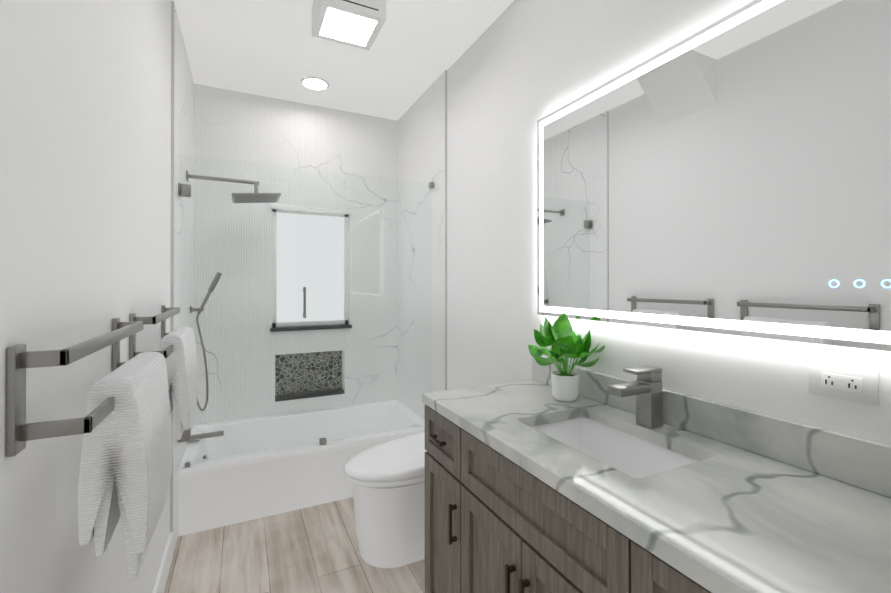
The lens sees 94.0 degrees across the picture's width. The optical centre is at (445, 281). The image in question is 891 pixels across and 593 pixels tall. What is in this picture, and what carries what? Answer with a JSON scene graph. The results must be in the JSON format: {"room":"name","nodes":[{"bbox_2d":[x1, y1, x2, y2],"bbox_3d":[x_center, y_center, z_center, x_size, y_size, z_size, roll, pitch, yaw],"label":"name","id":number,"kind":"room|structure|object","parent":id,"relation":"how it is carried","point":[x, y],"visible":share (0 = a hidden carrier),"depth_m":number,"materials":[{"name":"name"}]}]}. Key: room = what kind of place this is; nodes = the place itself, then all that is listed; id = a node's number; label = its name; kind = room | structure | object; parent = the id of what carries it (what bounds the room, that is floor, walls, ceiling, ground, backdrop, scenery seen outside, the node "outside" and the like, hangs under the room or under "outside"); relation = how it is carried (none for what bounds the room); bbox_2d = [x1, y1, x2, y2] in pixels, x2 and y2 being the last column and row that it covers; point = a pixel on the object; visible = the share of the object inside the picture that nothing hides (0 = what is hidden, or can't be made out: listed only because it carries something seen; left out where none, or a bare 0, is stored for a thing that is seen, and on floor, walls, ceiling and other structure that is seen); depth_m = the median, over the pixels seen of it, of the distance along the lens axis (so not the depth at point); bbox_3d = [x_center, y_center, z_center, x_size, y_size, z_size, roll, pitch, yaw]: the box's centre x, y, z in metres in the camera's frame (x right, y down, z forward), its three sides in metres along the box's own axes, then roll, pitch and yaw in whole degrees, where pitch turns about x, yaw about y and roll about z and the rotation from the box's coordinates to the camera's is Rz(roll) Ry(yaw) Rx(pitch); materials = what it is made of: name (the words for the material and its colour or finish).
{"room":"bathroom","nodes":[
{"label":"bathroom","id":0,"kind":"room"},
{"bbox_2d":[0,0,193,592],"bbox_3d":[-0.880,-0.022,0.979,0.113,2.743,4.713,0,0,-26],"label":"wall","id":1,"kind":"structure","parent":0,"point":[96,123],"depth_m":0.90,"materials":[{"name":"white paint"}]},
{"bbox_2d":[6,318,142,456],"bbox_3d":[-0.745,0.181,0.910,0.096,0.165,0.598,0,0,-26],"label":"towel rail","id":2,"kind":"object","parent":1,"relation":"attached to","point":[20,431],"visible":0.88,"depth_m":0.65,"materials":[{"name":"silver metal"}]},
{"bbox_2d":[94,468,147,578],"bbox_3d":[-0.723,0.398,0.963,0.087,0.383,0.350,0,0,-26],"label":"towel","id":3,"kind":"object","parent":2,"relation":"hanging from","point":[111,511],"visible":0.17,"depth_m":0.81,"materials":[{"name":"white fabric"}]},
{"bbox_2d":[78,352,171,553],"bbox_3d":[-0.722,0.363,0.964,0.122,0.351,0.370,0,0,-26],"label":"towel","id":4,"kind":"object","parent":2,"relation":"hanging from","point":[128,439],"visible":0.94,"depth_m":0.81,"materials":[{"name":"white fabric"}]},
{"bbox_2d":[129,305,179,359],"bbox_3d":[-1.079,0.184,1.595,0.096,0.165,0.612,0,0,-26],"label":"towel rail","id":5,"kind":"object","parent":1,"relation":"attached to","point":[164,315],"visible":0.71,"depth_m":1.35,"materials":[{"name":"silver metal"}]},
{"bbox_2d":[158,327,197,429],"bbox_3d":[-1.056,0.364,1.635,0.117,0.346,0.350,0,0,-26],"label":"towel","id":6,"kind":"object","parent":5,"relation":"hanging from","point":[181,360],"visible":0.6,"depth_m":1.50,"materials":[{"name":"white fabric"}]},
{"bbox_2d":[169,383,192,439],"bbox_3d":[-1.053,0.393,1.637,0.085,0.368,0.330,0,0,-26],"label":"towel","id":7,"kind":"object","parent":5,"relation":"hanging from","point":[177,416],"visible":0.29,"depth_m":1.50,"materials":[{"name":"white fabric"}]},
{"bbox_2d":[152,532,172,592],"bbox_3d":[-0.596,1.284,0.505,0.014,0.125,3.423,0,0,-26],"label":"baseboard","id":8,"kind":"structure","parent":1,"relation":"attached to","point":[162,577],"depth_m":1.84,"materials":[{"name":"white"}]},
{"bbox_2d":[178,183,193,211],"bbox_3d":[-1.396,-0.448,2.243,0.068,0.148,0.070,0,0,-26],"label":"glass clamp","id":9,"kind":"object","parent":1,"relation":"attached to","point":[184,190],"depth_m":2.23,"materials":[{"name":"silver metal"}]},
{"bbox_2d":[187,431,223,442],"bbox_3d":[-1.517,0.958,2.632,0.200,0.064,0.070,0,0,-26],"label":"tub spout","id":10,"kind":"object","parent":1,"relation":"attached to","point":[209,435],"depth_m":2.62,"materials":[{"name":"silver metal"}]},
{"bbox_2d":[190,272,221,410],"bbox_3d":[-1.566,0.385,2.716,0.183,0.907,0.144,0,0,-26],"label":"shower","id":11,"kind":"object","parent":1,"relation":"attached to","point":[213,284],"depth_m":2.74,"materials":[{"name":"silver metal"}]},
{"bbox_2d":[186,171,280,202],"bbox_3d":[-1.338,-0.597,2.643,0.525,0.148,0.280,0,0,-26],"label":"shower head","id":12,"kind":"object","parent":1,"relation":"attached to","point":[269,197],"depth_m":2.63},
{"bbox_2d":[164,497,424,592],"bbox_3d":[-0.159,1.401,1.325,1.720,0.100,4.713,0,0,-26],"label":"floor","id":13,"kind":"structure","parent":0,"point":[312,549],"depth_m":2.02,"materials":[{"name":"brown wood"}]},
{"bbox_2d":[178,400,424,535],"bbox_3d":[-0.912,1.177,2.868,1.494,0.360,0.776,0,0,-26],"label":"bathtub","id":14,"kind":"object","parent":13,"relation":"on","point":[215,490],"visible":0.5,"depth_m":2.52,"materials":[{"name":"white ceramic"}]},
{"bbox_2d":[178,424,205,467],"bbox_3d":[-1.368,0.874,2.251,0.124,0.222,0.070,0,0,-26],"label":"glass","id":15,"kind":"object","parent":14,"relation":"on","point":[186,436],"depth_m":2.23,"materials":[{"name":"clear glass"}]},
{"bbox_2d":[198,354,237,388],"bbox_3d":[-1.258,0.490,2.306,0.187,0.180,0.070,0,0,-26],"label":"glass","id":16,"kind":"object","parent":14,"relation":"on","point":[227,354],"depth_m":2.30,"materials":[{"name":"clear glass"}]},
{"bbox_2d":[220,189,247,245],"bbox_3d":[-1.191,-0.359,2.343,0.134,0.307,0.070,0,0,-26],"label":"glass","id":17,"kind":"object","parent":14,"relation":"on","point":[230,189],"depth_m":2.34,"materials":[{"name":"clear glass"}]},
{"bbox_2d":[261,345,283,392],"bbox_3d":[-1.012,0.503,2.427,0.117,0.273,0.070,0,0,-26],"label":"glass","id":18,"kind":"object","parent":14,"relation":"on","point":[273,345],"depth_m":2.43,"materials":[{"name":"clear glass"}]},
{"bbox_2d":[275,350,307,428],"bbox_3d":[-0.918,0.631,2.472,0.177,0.447,0.070,0,0,-26],"label":"glass","id":19,"kind":"object","parent":14,"relation":"on","point":[305,350],"depth_m":2.47,"materials":[{"name":"clear glass"}]},
{"bbox_2d":[303,197,329,234],"bbox_3d":[-0.792,-0.400,2.538,0.152,0.225,0.070,0,0,-26],"label":"glass","id":20,"kind":"object","parent":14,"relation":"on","point":[322,197],"depth_m":2.54,"materials":[{"name":"clear glass"}]},
{"bbox_2d":[317,434,327,444],"bbox_3d":[-0.760,0.952,2.548,0.059,0.067,0.070,0,0,-26],"label":"clamp","id":21,"kind":"object","parent":14,"relation":"on","point":[322,441],"depth_m":2.54,"materials":[{"name":"silver metal"}]},
{"bbox_2d":[325,187,347,214],"bbox_3d":[-0.686,-0.498,2.591,0.134,0.163,0.070,0,0,-26],"label":"glass","id":22,"kind":"object","parent":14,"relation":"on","point":[333,187],"depth_m":2.59,"materials":[{"name":"clear glass"}]},
{"bbox_2d":[333,256,362,343],"bbox_3d":[-0.621,0.113,2.619,0.181,0.543,0.070,0,0,-26],"label":"glass","id":23,"kind":"object","parent":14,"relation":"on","point":[344,256],"depth_m":2.61,"materials":[{"name":"clear glass"}]},
{"bbox_2d":[356,291,390,358],"bbox_3d":[-0.474,0.273,2.691,0.223,0.425,0.070,0,0,-26],"label":"glass","id":24,"kind":"object","parent":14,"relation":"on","point":[370,291],"depth_m":2.70,"materials":[{"name":"clear glass"}]},
{"bbox_2d":[363,178,404,194],"bbox_3d":[-0.411,-0.613,2.725,0.276,0.118,0.070,0,0,-26],"label":"glass","id":25,"kind":"object","parent":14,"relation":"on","point":[380,178],"depth_m":2.72,"materials":[{"name":"clear glass"}]},
{"bbox_2d":[381,206,402,235],"bbox_3d":[-0.364,-0.398,2.747,0.144,0.185,0.070,0,0,-26],"label":"glass","id":26,"kind":"object","parent":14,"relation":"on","point":[383,206],"depth_m":2.75,"materials":[{"name":"clear glass"}]},
{"bbox_2d":[389,266,420,380],"bbox_3d":[-0.282,0.271,2.785,0.218,0.750,0.070,0,0,-26],"label":"glass","id":27,"kind":"object","parent":14,"relation":"on","point":[416,266],"depth_m":2.78,"materials":[{"name":"clear glass"}]},
{"bbox_2d":[393,389,421,428],"bbox_3d":[-0.266,0.835,2.790,0.198,0.262,0.070,0,0,-26],"label":"glass","id":28,"kind":"object","parent":14,"relation":"on","point":[395,389],"depth_m":2.79,"materials":[{"name":"clear glass"}]},
{"bbox_2d":[344,431,425,567],"bbox_3d":[-0.166,1.091,2.173,0.720,0.525,0.400,0,0,-26],"label":"toilet","id":29,"kind":"object","parent":13,"relation":"on","point":[386,480],"visible":0.56,"depth_m":1.97,"materials":[{"name":"white ceramic"}]},
{"bbox_2d":[422,401,721,592],"bbox_3d":[0.442,0.912,1.164,0.581,0.874,1.321,0,0,-26],"label":"bathroom vanity","id":30,"kind":"object","parent":13,"relation":"on","point":[493,524],"depth_m":1.18,"materials":[{"name":"grey"}]},
{"bbox_2d":[422,381,890,592],"bbox_3d":[0.450,0.457,1.175,0.559,0.035,1.332,0,0,-26],"label":"countertop","id":31,"kind":"structure","parent":30,"relation":"on","point":[743,521],"depth_m":0.83,"materials":[{"name":"white stone"}]},
{"bbox_2d":[528,313,604,401],"bbox_3d":[0.413,0.280,1.555,0.270,0.320,0.372,0,0,-26],"label":"plant","id":32,"kind":"object","parent":31,"relation":"on","point":[562,338],"visible":1,"depth_m":1.54,"materials":[{"name":"green plant"}]},
{"bbox_2d":[532,418,697,477],"bbox_3d":[0.459,0.549,1.195,0.324,0.148,0.484,0,0,-26],"label":"sink","id":33,"kind":"object","parent":31,"relation":"in","point":[632,453],"depth_m":1.34,"materials":[{"name":"white ceramic"}]},
{"bbox_2d":[607,365,662,428],"bbox_3d":[0.571,0.351,1.251,0.178,0.177,0.054,0,0,-26],"label":"faucet","id":34,"kind":"object","parent":31,"relation":"on","point":[647,388],"depth_m":1.25,"materials":[{"name":"silver metal"}]},
{"bbox_2d":[193,84,396,426],"bbox_3d":[-1.139,-0.012,3.336,1.720,2.743,0.250,0,0,-26],"label":"wall","id":35,"kind":"structure","parent":0,"point":[245,131],"depth_m":3.15,"materials":[{"name":"tile"}]},
{"bbox_2d":[275,388,344,401],"bbox_3d":[-1.065,0.888,3.274,0.518,0.022,0.097,0,0,-26],"label":"sill","id":36,"kind":"structure","parent":35,"relation":"attached to","point":[309,394],"depth_m":3.24,"materials":[{"name":"grey stone"}]},
{"bbox_2d":[270,324,351,331],"bbox_3d":[-1.055,0.358,3.276,0.608,0.026,0.127,0,0,-26],"label":"window sill","id":37,"kind":"structure","parent":35,"relation":"attached to","point":[299,328],"depth_m":3.22,"materials":[{"name":"grey metal"}]},
{"bbox_2d":[271,204,351,326],"bbox_3d":[-1.054,-0.120,3.275,0.604,0.929,0.105,0,0,-26],"label":"shower window","id":38,"kind":"structure","parent":35,"relation":"attached to","point":[317,259],"depth_m":3.29,"materials":[{"name":"white glass"}]},
{"bbox_2d":[171,0,513,119],"bbox_3d":[-0.159,-1.442,1.338,1.720,0.100,4.713,0,0,-26],"label":"ceiling","id":39,"kind":"structure","parent":0,"point":[276,49],"depth_m":2.49,"materials":[{"name":"white paint"}]},
{"bbox_2d":[300,77,329,90],"bbox_3d":[-0.911,-1.382,2.900,0.196,0.006,0.196,0,0,-26],"label":"recessed light","id":40,"kind":"object","parent":39,"relation":"in","point":[316,83],"visible":1,"depth_m":2.89,"materials":[{"name":"white plastic"}]},
{"bbox_2d":[312,0,385,50],"bbox_3d":[-0.480,-1.317,2.041,0.300,0.143,0.301,0,0,-26],"label":"ceiling fan light","id":41,"kind":"object","parent":39,"relation":"attached to","point":[356,23],"visible":1,"depth_m":1.99,"materials":[{"name":"white plastic"}]},
{"bbox_2d":[397,0,890,444],"bbox_3d":[0.563,-0.019,1.685,0.113,2.743,4.713,0,0,-26],"label":"wall","id":42,"kind":"structure","parent":0,"point":[482,105],"depth_m":2.02,"materials":[{"name":"white paint"}]},
{"bbox_2d":[429,182,433,188],"bbox_3d":[-0.111,-0.660,2.872,0.030,0.043,0.070,0,0,-26],"label":"glass clamp","id":43,"kind":"object","parent":42,"relation":"attached to","point":[431,184],"depth_m":2.87,"materials":[{"name":"silver metal"}]},
{"bbox_2d":[530,357,890,496],"bbox_3d":[0.693,0.389,1.294,0.020,0.102,1.332,0,0,-26],"label":"backsplash","id":44,"kind":"structure","parent":42,"relation":"attached to","point":[864,463],"depth_m":1.07,"materials":[{"name":"white stone"}]},
{"bbox_2d":[537,0,890,350],"bbox_3d":[0.687,-0.288,1.294,0.031,0.858,1.221,0,0,-26],"label":"led mirror","id":45,"kind":"object","parent":42,"relation":"attached to","point":[730,174],"visible":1,"depth_m":1.09,"materials":[{"name":"silver glass"}]},
{"bbox_2d":[808,362,878,405],"bbox_3d":[0.880,0.224,0.924,0.010,0.074,0.120,0,0,-26],"label":"electrical outlet plate","id":46,"kind":"object","parent":42,"relation":"attached to","point":[858,385],"visible":1,"depth_m":0.92,"materials":[{"name":"white plastic"}]}
]}

